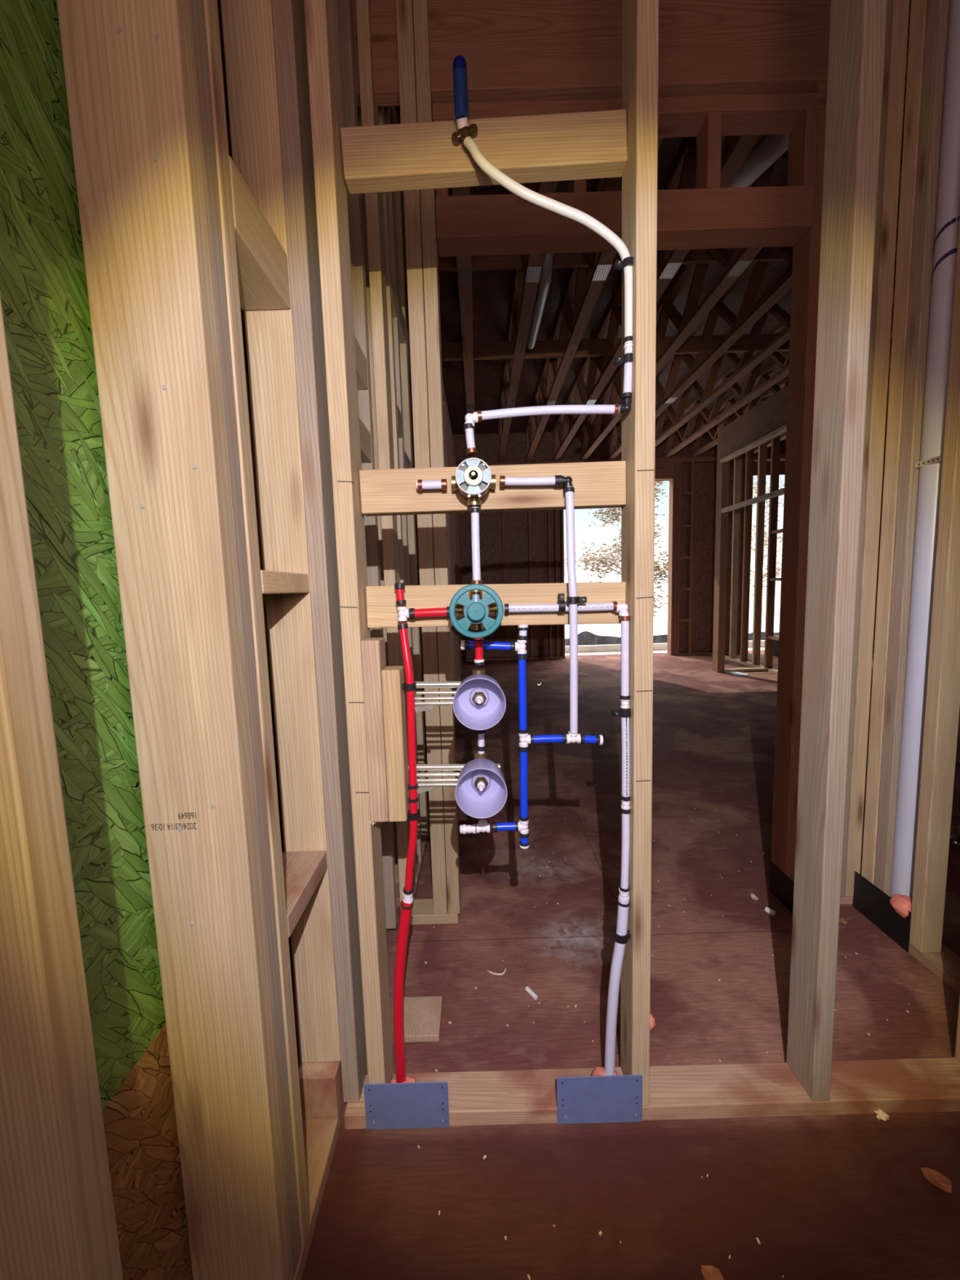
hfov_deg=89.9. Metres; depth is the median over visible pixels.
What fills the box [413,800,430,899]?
plate
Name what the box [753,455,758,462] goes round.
plate
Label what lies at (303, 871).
blocking
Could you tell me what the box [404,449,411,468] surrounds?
blocking
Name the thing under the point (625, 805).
coupling
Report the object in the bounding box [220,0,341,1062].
stud
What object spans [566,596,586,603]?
clamp
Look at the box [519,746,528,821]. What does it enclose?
pipe
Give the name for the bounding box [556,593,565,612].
clamp
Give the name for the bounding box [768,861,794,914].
plate
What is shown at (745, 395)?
truss
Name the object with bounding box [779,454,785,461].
plate
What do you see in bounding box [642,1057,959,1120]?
plate
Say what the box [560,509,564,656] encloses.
stud
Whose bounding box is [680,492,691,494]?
blocking
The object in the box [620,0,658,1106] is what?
stud
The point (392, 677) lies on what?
cleat
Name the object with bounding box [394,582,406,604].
pipe
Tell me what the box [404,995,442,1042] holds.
scrap
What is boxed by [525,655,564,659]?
plate
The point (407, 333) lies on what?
blocking
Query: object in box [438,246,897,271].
strongback
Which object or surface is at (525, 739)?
tee
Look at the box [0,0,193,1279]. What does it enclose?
wall
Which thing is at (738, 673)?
paper sheet
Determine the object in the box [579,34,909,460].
truss
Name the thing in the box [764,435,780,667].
stud
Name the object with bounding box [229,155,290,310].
blocking
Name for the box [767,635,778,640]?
blocking
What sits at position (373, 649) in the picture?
cleat
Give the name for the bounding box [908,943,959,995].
plate
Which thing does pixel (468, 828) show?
coupling
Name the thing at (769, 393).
truss
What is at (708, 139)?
stud
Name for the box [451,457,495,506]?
mixing valve
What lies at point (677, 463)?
stud
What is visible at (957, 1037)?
stud
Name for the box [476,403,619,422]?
pipe
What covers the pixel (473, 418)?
elbow
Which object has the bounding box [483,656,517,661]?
plate
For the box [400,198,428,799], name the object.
stud
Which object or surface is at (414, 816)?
clamp
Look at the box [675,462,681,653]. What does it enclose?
stud
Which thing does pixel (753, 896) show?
chip
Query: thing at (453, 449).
stud
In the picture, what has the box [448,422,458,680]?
stud
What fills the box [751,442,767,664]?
stud
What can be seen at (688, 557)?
blocking
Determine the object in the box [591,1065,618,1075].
seal
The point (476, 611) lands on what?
valve
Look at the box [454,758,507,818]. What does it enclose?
plastic cup
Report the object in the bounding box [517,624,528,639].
pipe
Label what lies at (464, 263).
truss
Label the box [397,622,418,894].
pipe
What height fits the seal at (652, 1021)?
0.039 m
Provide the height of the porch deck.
0.100 m
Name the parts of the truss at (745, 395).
connector plate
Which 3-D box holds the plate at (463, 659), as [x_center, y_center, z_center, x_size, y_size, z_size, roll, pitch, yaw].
[-0.262,0.427,6.936,0.019,0.036,1.845,-2,6,0]
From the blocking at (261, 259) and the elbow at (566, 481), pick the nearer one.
the blocking at (261, 259)
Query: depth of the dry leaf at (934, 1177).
0.93 m
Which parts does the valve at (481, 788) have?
valve stem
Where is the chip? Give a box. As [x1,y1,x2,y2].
[751,893,758,900]
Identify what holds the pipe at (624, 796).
attached to the coupling at (625, 805)
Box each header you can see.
[351,0,831,106]
[435,185,814,256]
[654,462,673,479]
[720,423,786,462]
[722,385,787,458]
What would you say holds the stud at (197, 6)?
on the plate at (320, 1135)
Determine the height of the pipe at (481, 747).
0.051 m
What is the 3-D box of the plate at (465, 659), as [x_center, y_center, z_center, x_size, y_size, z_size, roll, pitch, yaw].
[-0.167,0.334,7.791,0.163,0.036,0.304,-2,6,0]
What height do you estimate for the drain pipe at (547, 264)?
0.418 m
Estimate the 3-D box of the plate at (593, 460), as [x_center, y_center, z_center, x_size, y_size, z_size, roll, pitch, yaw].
[1.127,-2.738,7.322,2.047,0.068,0.143,-2,6,0]
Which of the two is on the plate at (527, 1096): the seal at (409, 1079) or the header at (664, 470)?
the seal at (409, 1079)
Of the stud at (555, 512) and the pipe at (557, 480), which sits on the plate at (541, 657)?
the stud at (555, 512)
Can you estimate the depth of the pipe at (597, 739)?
0.98 m
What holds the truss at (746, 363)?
on the plate at (782, 457)
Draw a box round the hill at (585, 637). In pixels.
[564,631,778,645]
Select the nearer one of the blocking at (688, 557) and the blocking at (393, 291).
the blocking at (393, 291)
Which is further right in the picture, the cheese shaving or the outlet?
the cheese shaving
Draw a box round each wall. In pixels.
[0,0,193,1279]
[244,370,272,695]
[452,422,887,660]
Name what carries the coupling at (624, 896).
attached to the pipe at (623, 906)
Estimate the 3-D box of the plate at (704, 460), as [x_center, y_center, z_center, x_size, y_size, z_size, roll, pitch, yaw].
[3.192,-2.812,7.450,1.100,0.068,0.401,-2,6,0]
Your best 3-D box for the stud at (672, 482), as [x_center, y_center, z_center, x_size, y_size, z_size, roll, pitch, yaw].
[3.083,-1.290,7.746,0.038,3.014,0.138,-2,6,0]
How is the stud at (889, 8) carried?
on the plate at (843, 900)
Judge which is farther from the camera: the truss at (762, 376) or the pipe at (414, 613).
the truss at (762, 376)
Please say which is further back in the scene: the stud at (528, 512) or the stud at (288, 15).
the stud at (528, 512)
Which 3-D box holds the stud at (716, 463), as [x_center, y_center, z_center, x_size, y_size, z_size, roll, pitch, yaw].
[3.812,-1.311,7.746,0.038,3.014,0.138,-2,6,0]
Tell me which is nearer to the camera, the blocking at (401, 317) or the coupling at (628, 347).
the coupling at (628, 347)
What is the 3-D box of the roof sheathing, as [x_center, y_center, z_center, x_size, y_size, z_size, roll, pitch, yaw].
[2.920,-2.784,2.180,11.000,0.030,11.300,-2,6,0]
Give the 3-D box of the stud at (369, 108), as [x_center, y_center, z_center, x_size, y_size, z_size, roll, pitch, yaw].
[-0.305,-0.616,1.558,0.037,3.164,0.090,-2,6,0]
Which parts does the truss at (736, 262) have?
connector plate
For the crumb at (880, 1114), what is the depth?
1.03 m
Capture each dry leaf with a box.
[701,1265,724,1279]
[839,917,847,924]
[920,1167,951,1193]
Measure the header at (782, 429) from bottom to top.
0.036 m
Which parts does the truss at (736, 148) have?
connector plate, connector plate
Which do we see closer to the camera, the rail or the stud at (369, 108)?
the stud at (369, 108)
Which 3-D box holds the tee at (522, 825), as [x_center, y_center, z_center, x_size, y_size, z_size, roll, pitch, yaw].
[0.090,0.390,1.009,0.024,0.028,0.019,-2,6,0]
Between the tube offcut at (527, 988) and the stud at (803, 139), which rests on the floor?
the tube offcut at (527, 988)
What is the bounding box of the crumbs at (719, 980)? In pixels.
[417,797,943,1279]
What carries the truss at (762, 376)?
on the plate at (782, 457)
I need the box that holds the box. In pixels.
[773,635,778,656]
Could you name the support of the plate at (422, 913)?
on the floor
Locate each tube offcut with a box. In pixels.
[524,986,537,999]
[764,906,775,915]
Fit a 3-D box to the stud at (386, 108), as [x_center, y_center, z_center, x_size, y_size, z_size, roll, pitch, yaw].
[-0.334,-0.597,1.866,0.088,3.064,0.038,-2,6,0]
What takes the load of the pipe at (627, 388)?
attached to the elbow at (625, 406)
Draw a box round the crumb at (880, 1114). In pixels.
[873,1108,890,1120]
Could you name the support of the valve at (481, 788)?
attached to the cleat at (392, 677)
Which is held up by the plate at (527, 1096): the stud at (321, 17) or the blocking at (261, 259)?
the stud at (321, 17)
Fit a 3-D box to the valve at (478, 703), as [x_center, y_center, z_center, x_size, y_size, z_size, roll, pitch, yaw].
[-0.051,0.114,0.941,0.198,0.100,0.109,-2,6,0]
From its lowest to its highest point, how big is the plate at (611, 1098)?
0.112 m
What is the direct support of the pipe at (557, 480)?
attached to the mixing valve at (473, 478)
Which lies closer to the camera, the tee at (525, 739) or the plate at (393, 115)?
the tee at (525, 739)
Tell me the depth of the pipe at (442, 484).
0.92 m
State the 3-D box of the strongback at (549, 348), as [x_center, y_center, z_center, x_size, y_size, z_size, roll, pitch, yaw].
[2.092,-2.695,4.388,4.860,0.140,0.038,-2,6,0]
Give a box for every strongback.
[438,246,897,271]
[442,333,892,360]
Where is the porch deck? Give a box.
[564,647,764,655]
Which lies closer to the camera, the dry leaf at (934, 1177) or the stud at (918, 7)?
the dry leaf at (934, 1177)
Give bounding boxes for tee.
[396,606,409,621]
[475,819,489,833]
[514,639,526,653]
[517,820,528,834]
[518,733,530,746]
[565,731,581,743]
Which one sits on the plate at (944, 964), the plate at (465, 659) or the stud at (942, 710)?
the stud at (942, 710)
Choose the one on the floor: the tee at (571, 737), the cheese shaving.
the cheese shaving
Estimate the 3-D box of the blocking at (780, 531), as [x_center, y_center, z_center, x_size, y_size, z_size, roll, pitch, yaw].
[3.708,-1.341,5.909,0.070,0.036,0.330,-2,6,0]
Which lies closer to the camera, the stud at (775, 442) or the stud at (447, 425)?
the stud at (447, 425)
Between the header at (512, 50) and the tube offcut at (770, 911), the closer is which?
the header at (512, 50)
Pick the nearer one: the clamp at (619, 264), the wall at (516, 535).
the clamp at (619, 264)
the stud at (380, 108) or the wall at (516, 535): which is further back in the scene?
the wall at (516, 535)
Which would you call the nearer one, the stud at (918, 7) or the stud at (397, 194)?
the stud at (918, 7)
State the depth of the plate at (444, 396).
5.35 m
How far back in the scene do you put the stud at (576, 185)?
1.47 m
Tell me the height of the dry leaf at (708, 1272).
0.007 m
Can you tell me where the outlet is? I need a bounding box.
[451,55,477,146]
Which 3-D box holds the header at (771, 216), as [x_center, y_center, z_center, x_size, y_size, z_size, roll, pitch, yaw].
[0.443,-1.317,1.517,1.157,0.116,0.090,-2,6,0]
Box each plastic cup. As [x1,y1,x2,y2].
[453,674,506,730]
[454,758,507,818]
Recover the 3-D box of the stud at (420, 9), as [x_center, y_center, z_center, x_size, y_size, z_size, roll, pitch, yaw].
[-0.137,-0.621,1.558,0.042,3.164,0.090,-2,6,0]
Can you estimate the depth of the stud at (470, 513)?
7.66 m
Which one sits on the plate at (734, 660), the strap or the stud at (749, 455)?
the stud at (749, 455)
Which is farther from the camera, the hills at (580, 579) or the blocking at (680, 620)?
the hills at (580, 579)
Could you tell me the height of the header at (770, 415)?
0.380 m
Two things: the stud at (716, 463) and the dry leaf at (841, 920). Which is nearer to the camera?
the dry leaf at (841, 920)
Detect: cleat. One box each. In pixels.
[360,637,388,825]
[381,666,409,822]
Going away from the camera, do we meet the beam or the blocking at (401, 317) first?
the blocking at (401, 317)
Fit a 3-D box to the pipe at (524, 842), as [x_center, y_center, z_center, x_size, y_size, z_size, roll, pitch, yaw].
[0.093,0.418,1.010,0.021,0.031,0.020,-2,6,0]
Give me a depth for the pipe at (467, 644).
0.97 m
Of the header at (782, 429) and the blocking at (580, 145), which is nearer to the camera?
the blocking at (580, 145)
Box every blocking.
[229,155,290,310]
[260,569,309,594]
[281,850,327,937]
[298,1060,345,1127]
[340,109,627,194]
[354,335,368,389]
[359,417,371,462]
[359,461,626,516]
[365,582,626,627]
[391,275,396,317]
[396,404,402,437]
[397,294,405,342]
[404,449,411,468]
[406,327,411,381]
[679,587,689,590]
[679,618,688,621]
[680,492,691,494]
[680,524,690,527]
[680,555,689,559]
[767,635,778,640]
[769,577,781,581]
[771,528,782,533]
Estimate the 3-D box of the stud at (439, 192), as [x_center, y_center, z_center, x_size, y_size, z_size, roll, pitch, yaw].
[-0.119,-1.466,1.502,0.037,0.216,0.085,-2,6,0]
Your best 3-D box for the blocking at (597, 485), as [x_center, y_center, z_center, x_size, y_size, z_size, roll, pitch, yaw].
[0.026,-0.305,0.973,0.528,0.085,0.038,-2,6,0]
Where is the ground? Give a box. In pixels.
[564,593,780,639]
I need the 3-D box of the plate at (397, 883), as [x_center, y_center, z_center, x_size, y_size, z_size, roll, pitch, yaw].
[-0.306,0.968,1.801,0.035,0.036,0.142,-2,6,0]
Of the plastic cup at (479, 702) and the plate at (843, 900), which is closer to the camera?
the plastic cup at (479, 702)
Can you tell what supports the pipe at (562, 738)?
attached to the tee at (525, 739)
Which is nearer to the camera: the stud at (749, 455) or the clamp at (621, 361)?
the clamp at (621, 361)
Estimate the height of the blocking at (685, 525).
0.038 m
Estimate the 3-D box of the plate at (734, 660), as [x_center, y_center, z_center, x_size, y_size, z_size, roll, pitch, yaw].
[3.757,0.350,6.559,0.090,0.036,2.550,-2,6,0]
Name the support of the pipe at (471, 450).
attached to the mixing valve at (473, 478)
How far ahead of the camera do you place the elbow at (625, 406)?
0.91 m
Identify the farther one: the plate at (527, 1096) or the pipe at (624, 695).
the plate at (527, 1096)
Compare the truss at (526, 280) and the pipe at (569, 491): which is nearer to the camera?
the pipe at (569, 491)
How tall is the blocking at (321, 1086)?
0.128 m
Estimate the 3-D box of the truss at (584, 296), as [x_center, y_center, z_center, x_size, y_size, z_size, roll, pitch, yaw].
[0.754,-2.706,4.524,0.088,0.476,6.120,-2,6,0]
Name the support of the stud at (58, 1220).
on the plate at (320, 1135)
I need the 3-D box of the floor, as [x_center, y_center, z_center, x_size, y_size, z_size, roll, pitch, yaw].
[3.025,0.825,2.559,11.000,0.030,11.300,-2,6,0]
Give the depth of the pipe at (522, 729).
0.98 m
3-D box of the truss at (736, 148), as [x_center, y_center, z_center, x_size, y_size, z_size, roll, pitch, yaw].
[1.186,-2.718,4.524,0.088,0.476,6.120,-2,6,0]
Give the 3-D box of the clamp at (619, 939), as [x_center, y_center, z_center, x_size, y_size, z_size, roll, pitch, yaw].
[0.306,0.626,1.022,0.044,0.016,0.031,-2,6,0]
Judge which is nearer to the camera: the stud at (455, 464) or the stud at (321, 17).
the stud at (321, 17)
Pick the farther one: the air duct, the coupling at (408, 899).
the air duct
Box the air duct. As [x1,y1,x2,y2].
[728,133,789,187]
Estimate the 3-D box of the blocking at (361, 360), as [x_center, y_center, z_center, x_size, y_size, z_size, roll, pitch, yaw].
[-0.377,-0.762,1.206,0.090,0.085,0.440,-2,6,0]
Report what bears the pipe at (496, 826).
attached to the tee at (522, 825)
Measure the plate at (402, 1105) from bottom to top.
0.109 m
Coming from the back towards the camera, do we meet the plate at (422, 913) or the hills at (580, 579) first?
the hills at (580, 579)
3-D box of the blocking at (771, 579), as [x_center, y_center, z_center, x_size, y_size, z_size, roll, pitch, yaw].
[3.725,-0.754,5.970,0.070,0.036,0.330,-2,6,0]
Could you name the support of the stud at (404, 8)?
on the plate at (422, 913)
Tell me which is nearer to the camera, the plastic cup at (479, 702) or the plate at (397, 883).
the plastic cup at (479, 702)
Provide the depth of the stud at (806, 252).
1.61 m
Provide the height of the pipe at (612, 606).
0.022 m
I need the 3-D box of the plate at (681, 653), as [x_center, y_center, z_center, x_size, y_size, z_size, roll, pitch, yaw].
[3.738,0.209,7.905,1.260,0.036,0.138,-2,6,0]
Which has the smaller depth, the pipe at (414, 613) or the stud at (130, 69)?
the stud at (130, 69)
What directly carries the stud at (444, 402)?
on the plate at (463, 659)
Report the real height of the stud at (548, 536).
3.014 m
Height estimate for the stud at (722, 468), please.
3.100 m
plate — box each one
[293,1118,338,1279]
[364,1081,449,1129]
[389,106,399,124]
[395,882,399,906]
[405,1067,595,1126]
[409,898,458,924]
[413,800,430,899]
[431,92,826,137]
[442,378,457,466]
[458,658,463,680]
[464,657,475,661]
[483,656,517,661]
[486,458,621,465]
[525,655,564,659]
[556,1074,642,1124]
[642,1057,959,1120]
[654,456,716,463]
[667,649,740,655]
[707,652,777,674]
[724,667,767,672]
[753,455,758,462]
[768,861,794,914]
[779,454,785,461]
[840,895,853,904]
[853,871,911,951]
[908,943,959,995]
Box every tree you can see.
[575,480,668,616]
[749,475,784,631]
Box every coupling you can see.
[402,892,413,904]
[462,823,475,834]
[618,887,629,901]
[620,699,629,708]
[621,800,630,809]
[623,342,632,354]
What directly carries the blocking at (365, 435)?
attached to the stud at (344, 14)
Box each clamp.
[401,681,416,690]
[407,808,420,820]
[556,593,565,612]
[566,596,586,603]
[611,708,631,717]
[613,256,633,272]
[613,353,632,366]
[613,927,630,943]
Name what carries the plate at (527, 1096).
on the floor
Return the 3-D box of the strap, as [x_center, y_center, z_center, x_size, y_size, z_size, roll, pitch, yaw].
[1.315,-0.521,1.397,0.009,0.017,0.121,-2,6,0]
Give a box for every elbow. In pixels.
[464,411,478,426]
[561,475,573,488]
[614,602,628,615]
[618,398,631,413]
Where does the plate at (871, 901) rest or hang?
attached to the plate at (944, 964)
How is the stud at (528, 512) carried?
on the plate at (541, 657)
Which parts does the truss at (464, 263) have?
connector plate, connector plate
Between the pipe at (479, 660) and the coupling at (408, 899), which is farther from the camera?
the coupling at (408, 899)
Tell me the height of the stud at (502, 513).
3.014 m
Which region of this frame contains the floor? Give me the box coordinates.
[270,648,959,1279]
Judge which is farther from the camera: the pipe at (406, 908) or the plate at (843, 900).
the plate at (843, 900)
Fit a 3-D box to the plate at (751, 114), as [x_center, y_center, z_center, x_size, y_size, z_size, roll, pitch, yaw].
[0.455,-1.612,1.489,1.197,0.043,0.085,-2,6,0]
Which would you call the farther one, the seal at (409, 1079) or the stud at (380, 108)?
the stud at (380, 108)
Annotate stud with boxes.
[0,294,123,1279]
[56,0,293,1279]
[190,0,301,1276]
[203,0,310,1247]
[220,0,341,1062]
[271,0,367,1102]
[303,0,393,1084]
[336,0,397,928]
[355,0,414,915]
[356,106,417,883]
[383,106,422,862]
[392,106,427,834]
[395,0,447,914]
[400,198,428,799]
[413,0,460,914]
[433,119,448,195]
[443,393,455,695]
[446,415,457,689]
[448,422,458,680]
[450,439,460,676]
[453,448,461,671]
[453,457,462,666]
[455,464,462,662]
[470,513,475,658]
[501,511,507,657]
[527,511,533,657]
[546,510,551,657]
[553,510,559,656]
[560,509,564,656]
[568,179,586,192]
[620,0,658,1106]
[667,462,675,653]
[673,462,678,653]
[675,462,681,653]
[684,461,693,653]
[695,111,722,188]
[711,462,716,650]
[712,422,729,672]
[728,454,742,658]
[739,448,754,661]
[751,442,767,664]
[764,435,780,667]
[770,82,826,882]
[786,0,887,1101]
[786,108,819,186]
[840,0,892,897]
[844,0,909,897]
[861,0,927,884]
[874,0,950,896]
[909,214,959,952]
[955,996,959,1061]
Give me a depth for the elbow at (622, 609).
0.95 m
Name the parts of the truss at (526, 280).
connector plate, connector plate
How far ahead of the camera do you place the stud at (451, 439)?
6.12 m
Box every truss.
[451,186,475,457]
[497,181,558,462]
[524,137,663,462]
[551,134,760,461]
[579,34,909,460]
[606,75,906,459]
[654,183,900,447]
[662,221,898,457]
[688,269,895,457]
[716,305,893,428]
[743,380,889,455]
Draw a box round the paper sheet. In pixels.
[725,671,747,675]
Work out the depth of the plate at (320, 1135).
0.96 m
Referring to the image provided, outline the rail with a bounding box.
[721,488,784,513]
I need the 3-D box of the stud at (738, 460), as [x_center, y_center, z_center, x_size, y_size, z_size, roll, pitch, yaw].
[3.711,-1.229,6.991,0.090,3.014,0.040,-2,6,0]
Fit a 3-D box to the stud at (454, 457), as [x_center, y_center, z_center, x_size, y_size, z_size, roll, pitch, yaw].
[-0.349,-1.130,6.938,0.088,3.064,0.038,-2,6,0]
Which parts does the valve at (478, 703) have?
valve stem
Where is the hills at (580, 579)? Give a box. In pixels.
[564,558,781,595]
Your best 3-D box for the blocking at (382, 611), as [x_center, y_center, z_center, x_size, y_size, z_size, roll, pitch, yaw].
[0.033,-0.073,0.997,0.528,0.085,0.038,-1,6,0]
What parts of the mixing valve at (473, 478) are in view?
cartridge stem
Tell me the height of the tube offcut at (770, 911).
0.018 m
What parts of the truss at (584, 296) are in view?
connector plate, connector plate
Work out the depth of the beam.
8.63 m
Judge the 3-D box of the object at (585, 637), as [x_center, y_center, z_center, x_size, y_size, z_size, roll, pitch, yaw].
[4.354,0.085,11.104,6.300,0.698,0.372,-2,6,0]
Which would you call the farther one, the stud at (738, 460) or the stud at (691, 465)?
the stud at (691, 465)
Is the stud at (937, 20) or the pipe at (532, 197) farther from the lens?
the stud at (937, 20)
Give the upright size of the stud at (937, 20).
3.164 m
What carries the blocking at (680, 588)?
attached to the stud at (679, 463)
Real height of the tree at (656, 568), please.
5.114 m
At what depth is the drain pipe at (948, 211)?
1.41 m
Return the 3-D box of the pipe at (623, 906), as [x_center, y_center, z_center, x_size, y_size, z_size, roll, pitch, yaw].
[0.295,0.775,1.042,0.054,0.465,0.033,1,7,24]
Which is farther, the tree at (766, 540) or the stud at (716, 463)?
the tree at (766, 540)
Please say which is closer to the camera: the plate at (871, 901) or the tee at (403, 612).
the tee at (403, 612)
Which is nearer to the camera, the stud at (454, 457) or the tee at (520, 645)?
the tee at (520, 645)
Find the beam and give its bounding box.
[564,640,764,653]
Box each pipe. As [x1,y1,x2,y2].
[393,897,413,1083]
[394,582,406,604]
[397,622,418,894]
[408,606,449,619]
[416,479,447,490]
[459,825,476,833]
[460,640,514,651]
[463,136,632,344]
[463,422,477,455]
[469,506,482,584]
[473,637,484,665]
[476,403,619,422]
[476,729,485,753]
[492,821,518,832]
[499,475,562,486]
[504,600,617,613]
[516,653,528,733]
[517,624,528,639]
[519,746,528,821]
[519,831,528,848]
[526,253,553,349]
[530,733,566,744]
[564,485,577,733]
[580,733,603,745]
[604,897,630,1075]
[619,615,630,700]
[619,706,630,801]
[619,807,630,892]
[621,352,632,399]
[889,0,959,897]
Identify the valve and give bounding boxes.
[408,751,507,818]
[414,668,506,730]
[448,583,503,638]
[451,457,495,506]
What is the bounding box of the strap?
[914,454,942,468]
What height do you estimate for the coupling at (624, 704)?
0.020 m
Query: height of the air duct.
0.239 m
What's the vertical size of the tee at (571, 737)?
0.024 m
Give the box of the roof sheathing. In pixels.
[217,0,911,435]
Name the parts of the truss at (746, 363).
connector plate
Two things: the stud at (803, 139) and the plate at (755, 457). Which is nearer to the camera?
the stud at (803, 139)
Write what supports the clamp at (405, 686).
attached to the cleat at (392, 677)
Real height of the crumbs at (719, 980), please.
0.003 m
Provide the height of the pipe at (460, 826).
0.017 m
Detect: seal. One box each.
[391,1075,415,1083]
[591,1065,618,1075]
[649,1013,656,1030]
[889,893,912,918]
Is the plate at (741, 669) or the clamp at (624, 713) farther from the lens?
the plate at (741, 669)
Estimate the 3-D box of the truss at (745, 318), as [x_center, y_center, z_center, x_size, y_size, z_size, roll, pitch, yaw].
[2.048,-2.743,4.524,0.088,0.476,6.120,-2,6,0]
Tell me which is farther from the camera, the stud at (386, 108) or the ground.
the ground
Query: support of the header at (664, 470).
attached to the wall at (516, 535)
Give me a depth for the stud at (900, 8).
1.54 m
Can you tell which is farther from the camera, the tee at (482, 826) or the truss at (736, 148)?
the truss at (736, 148)
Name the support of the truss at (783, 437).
on the plate at (782, 457)
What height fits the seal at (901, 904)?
0.064 m
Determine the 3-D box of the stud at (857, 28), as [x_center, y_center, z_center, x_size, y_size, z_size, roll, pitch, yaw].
[0.693,-0.578,0.921,0.039,3.164,0.089,-2,6,0]
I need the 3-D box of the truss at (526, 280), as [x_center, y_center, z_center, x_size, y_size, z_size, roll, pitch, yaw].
[0.323,-2.693,4.524,0.088,0.476,6.120,-2,6,0]
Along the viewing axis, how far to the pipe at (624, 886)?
1.00 m
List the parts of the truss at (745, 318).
connector plate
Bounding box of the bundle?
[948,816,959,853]
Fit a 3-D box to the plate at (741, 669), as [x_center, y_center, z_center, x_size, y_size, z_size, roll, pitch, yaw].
[3.438,0.390,6.266,0.550,0.036,0.080,-2,6,0]
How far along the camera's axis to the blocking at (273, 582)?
0.83 m
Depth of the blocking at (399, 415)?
1.77 m
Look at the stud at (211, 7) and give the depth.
0.72 m

